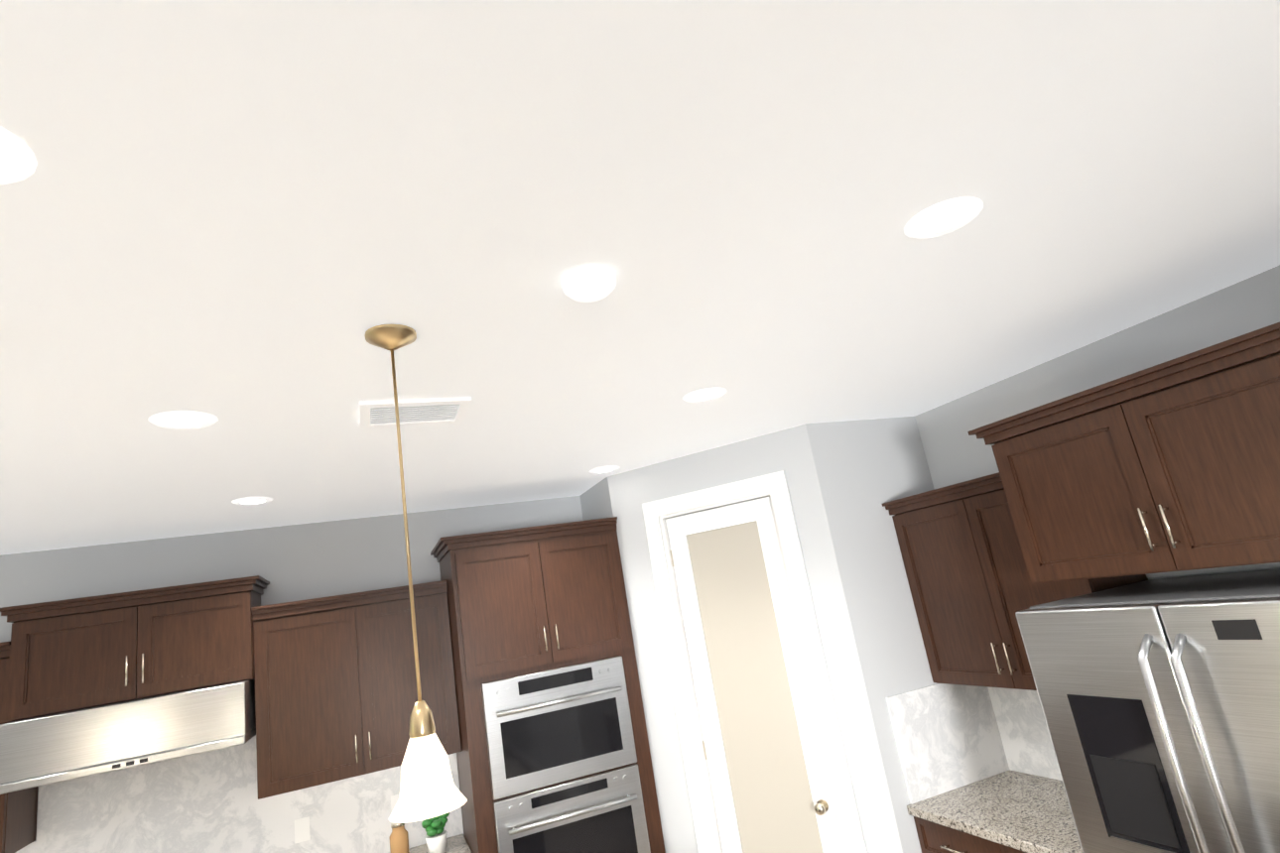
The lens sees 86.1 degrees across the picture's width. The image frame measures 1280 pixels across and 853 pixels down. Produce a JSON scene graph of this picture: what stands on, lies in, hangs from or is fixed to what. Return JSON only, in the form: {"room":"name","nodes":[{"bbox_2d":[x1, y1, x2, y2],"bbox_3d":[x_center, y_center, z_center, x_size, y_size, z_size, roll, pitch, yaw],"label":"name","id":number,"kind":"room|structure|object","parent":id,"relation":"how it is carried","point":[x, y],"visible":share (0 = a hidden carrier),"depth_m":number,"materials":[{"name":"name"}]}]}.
{"room":"kitchen","nodes":[
{"label":"kitchen","id":0,"kind":"room"},
{"bbox_2d":[0,496,583,841],"bbox_3d":[-3.370,2.003,3.049,8.040,2.740,0.150,-4,-15,-22],"label":"wall","id":1,"kind":"structure","parent":0,"point":[299,563],"depth_m":3.88,"materials":[{"name":"grey paint"}]},
{"bbox_2d":[0,646,38,852],"bbox_3d":[-3.339,1.506,2.947,1.099,0.865,0.330,-4,-15,-22],"label":"upper cabinet","id":2,"kind":"object","parent":1,"relation":"attached to","point":[19,809],"depth_m":3.06,"materials":[{"name":"brown wood"}]},
{"bbox_2d":[0,678,255,794],"bbox_3d":[-2.353,1.433,3.239,0.920,0.278,0.509,-4,-15,-22],"label":"range hood","id":3,"kind":"object","parent":1,"relation":"attached to","point":[40,751],"visible":0.92,"depth_m":3.03,"materials":[{"name":"silver metal"}]},
{"bbox_2d":[0,579,265,724],"bbox_3d":[-2.442,1.101,3.402,0.949,0.460,0.370,-4,-15,-22],"label":"upper cabinet","id":4,"kind":"object","parent":1,"relation":"attached to","point":[71,657],"depth_m":3.22,"materials":[{"name":"brown wood"}]},
{"bbox_2d":[14,735,463,852],"bbox_3d":[-2.429,1.997,3.323,3.006,0.739,0.017,-4,-15,-22],"label":"backsplash","id":5,"kind":"structure","parent":1,"relation":"attached to","point":[208,802],"depth_m":3.46,"materials":[{"name":"white stone"}]},
{"bbox_2d":[254,583,461,799],"bbox_3d":[-1.512,1.387,3.699,0.955,0.865,0.330,-4,-15,-22],"label":"upper cabinet","id":6,"kind":"object","parent":1,"relation":"attached to","point":[335,690],"depth_m":3.53,"materials":[{"name":"brown wood"}]},
{"bbox_2d":[0,0,1279,555],"bbox_3d":[-1.413,-0.746,-0.744,9.400,0.100,10.140,-4,-15,-22],"label":"ceiling","id":7,"kind":"structure","parent":0,"point":[246,222],"depth_m":1.36,"materials":[{"name":"white paint"}]},
{"bbox_2d":[0,127,37,184],"bbox_3d":[-0.907,-0.367,0.902,0.168,0.006,0.168,-1,-16,-31],"label":"recessed light","id":8,"kind":"object","parent":7,"relation":"in","point":[18,161],"depth_m":0.94,"materials":[{"name":"white plastic"}]},
{"bbox_2d":[148,411,217,429],"bbox_3d":[-1.344,-0.017,2.019,0.168,0.006,0.168,-1,-16,-31],"label":"recessed light","id":9,"kind":"object","parent":7,"relation":"in","point":[170,420],"depth_m":2.01,"materials":[{"name":"white plastic"}]},
{"bbox_2d":[231,497,272,505],"bbox_3d":[-1.799,0.347,3.182,0.168,0.006,0.168,-1,-16,-31],"label":"recessed light","id":10,"kind":"object","parent":7,"relation":"in","point":[250,500],"depth_m":3.17,"materials":[{"name":"white"}]},
{"bbox_2d":[359,396,471,428],"bbox_3d":[-0.754,-0.044,2.292,0.340,0.012,0.260,-4,-15,-22],"label":"ceiling vent","id":11,"kind":"object","parent":7,"relation":"in","point":[419,412],"visible":1,"depth_m":2.27,"materials":[{"name":"white"}]},
{"bbox_2d":[364,324,466,823],"bbox_3d":[-0.525,0.285,1.552,0.156,1.068,0.156,-4,-15,-22],"label":"pendant light","id":12,"kind":"object","parent":7,"relation":"hanging from","point":[429,789],"visible":1,"depth_m":1.43,"materials":[{"name":"white glass"}]},
{"bbox_2d":[561,266,616,302],"bbox_3d":[-0.115,-0.319,1.566,0.124,0.034,0.124,-4,-15,-22],"label":"recessed light","id":13,"kind":"object","parent":7,"relation":"attached to","point":[588,284],"visible":1,"depth_m":1.53,"materials":[{"name":"white plastic"}]},
{"bbox_2d":[589,466,618,474],"bbox_3d":[-0.202,0.244,3.839,0.168,0.006,0.168,-1,-16,-31],"label":"recessed light","id":14,"kind":"object","parent":7,"relation":"in","point":[604,469],"depth_m":3.82,"materials":[{"name":"white plastic"}]},
{"bbox_2d":[683,387,726,402],"bbox_3d":[0.253,-0.120,2.677,0.168,0.006,0.168,-1,-16,-31],"label":"recessed light","id":15,"kind":"object","parent":7,"relation":"in","point":[704,395],"depth_m":2.66,"materials":[{"name":"white plastic"}]},
{"bbox_2d":[903,197,983,239],"bbox_3d":[0.690,-0.471,1.559,0.168,0.006,0.168,-1,-16,-31],"label":"recessed light","id":16,"kind":"object","parent":7,"relation":"in","point":[945,217],"depth_m":1.55,"materials":[{"name":"white plastic"}]},
{"bbox_2d":[579,424,902,852],"bbox_3d":[0.496,1.535,3.763,0.895,2.740,1.540,-4,-15,-22],"label":"wall","id":17,"kind":"structure","parent":0,"point":[622,497],"depth_m":3.60,"materials":[{"name":"grey paint"}]},
{"bbox_2d":[641,470,867,852],"bbox_3d":[0.616,1.557,3.490,0.850,2.530,0.175,-16,-15,26],"label":"door frame","id":18,"kind":"structure","parent":17,"relation":"attached to","point":[772,486],"depth_m":3.52,"materials":[{"name":"white wood"}]},
{"bbox_2d":[665,497,844,852],"bbox_3d":[0.618,1.600,3.461,0.440,2.408,0.524,-4,-15,-22],"label":"pantry door","id":19,"kind":"structure","parent":17,"relation":"in","point":[770,784],"depth_m":3.52,"materials":[{"name":"white glass"}]},
{"bbox_2d":[805,264,1279,852],"bbox_3d":[2.763,0.179,-0.177,1.070,2.740,8.150,-4,-15,-22],"label":"wall","id":20,"kind":"structure","parent":0,"point":[865,469],"depth_m":3.36,"materials":[{"name":"grey paint"}]},
{"bbox_2d":[886,480,1148,690],"bbox_3d":[1.687,0.702,3.092,0.330,0.865,0.955,-4,-15,-22],"label":"upper cabinet","id":21,"kind":"object","parent":20,"relation":"attached to","point":[966,585],"depth_m":3.13,"materials":[{"name":"brown wood"}]},
{"bbox_2d":[886,562,1279,804],"bbox_3d":[1.952,0.866,2.082,0.630,0.915,2.855,-4,-15,-22],"label":"backsplash","id":22,"kind":"structure","parent":20,"relation":"attached to","point":[949,737],"depth_m":3.27,"materials":[{"name":"stone"}]},
{"bbox_2d":[981,333,1279,591],"bbox_3d":[1.846,0.145,2.225,0.630,0.560,1.014,-4,-15,-22],"label":"upper cabinet","id":23,"kind":"object","parent":20,"relation":"attached to","point":[1168,466],"depth_m":2.09,"materials":[{"name":"brown wood"}]},
{"bbox_3d":[-0.959,1.975,-1.418,9.400,0.100,10.140,-4,-15,-22],"label":"floor","id":24,"kind":"structure","parent":0,"visible":0},
{"bbox_2d":[408,834,472,852],"bbox_3d":[-2.196,2.680,2.839,3.026,0.967,0.663,-4,-15,-22],"label":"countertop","id":25,"kind":"structure","parent":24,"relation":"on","point":[457,843],"depth_m":3.63,"materials":[{"name":"beige stone"}]},
{"bbox_2d":[389,822,409,852],"bbox_3d":[-1.234,2.134,3.514,0.090,0.185,0.090,-4,-15,-22],"label":"jar","id":26,"kind":"object","parent":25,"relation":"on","point":[399,839],"visible":0.94,"depth_m":3.49,"materials":[{"name":"brown glass"}]},
{"bbox_2d":[421,812,449,852],"bbox_3d":[-1.054,2.113,3.556,0.145,0.186,0.130,-4,-15,-22],"label":"potted plant","id":27,"kind":"object","parent":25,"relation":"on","point":[436,838],"visible":0.94,"depth_m":3.52,"materials":[{"name":"white ceramic"}]},
{"bbox_2d":[430,516,665,852],"bbox_3d":[-0.496,1.827,3.738,0.981,2.485,0.723,-4,-15,-22],"label":"tall cabinet","id":28,"kind":"object","parent":24,"relation":"on","point":[554,756],"visible":1,"depth_m":3.57,"materials":[{"name":"brown wood"}]},
{"bbox_2d":[906,769,1083,852],"bbox_3d":[1.751,2.013,2.707,0.663,0.920,0.955,-4,-15,-22],"label":"base cabinet","id":29,"kind":"object","parent":24,"relation":"on","point":[1010,812],"visible":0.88,"depth_m":2.89,"materials":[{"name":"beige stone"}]},
{"bbox_2d":[1015,569,1279,852],"bbox_3d":[1.928,1.335,1.881,0.827,1.770,0.970,-4,-15,-22],"label":"refrigerator","id":30,"kind":"object","parent":24,"relation":"on","point":[1160,701],"visible":1,"depth_m":1.96,"materials":[{"name":"grey metal"}]}
]}

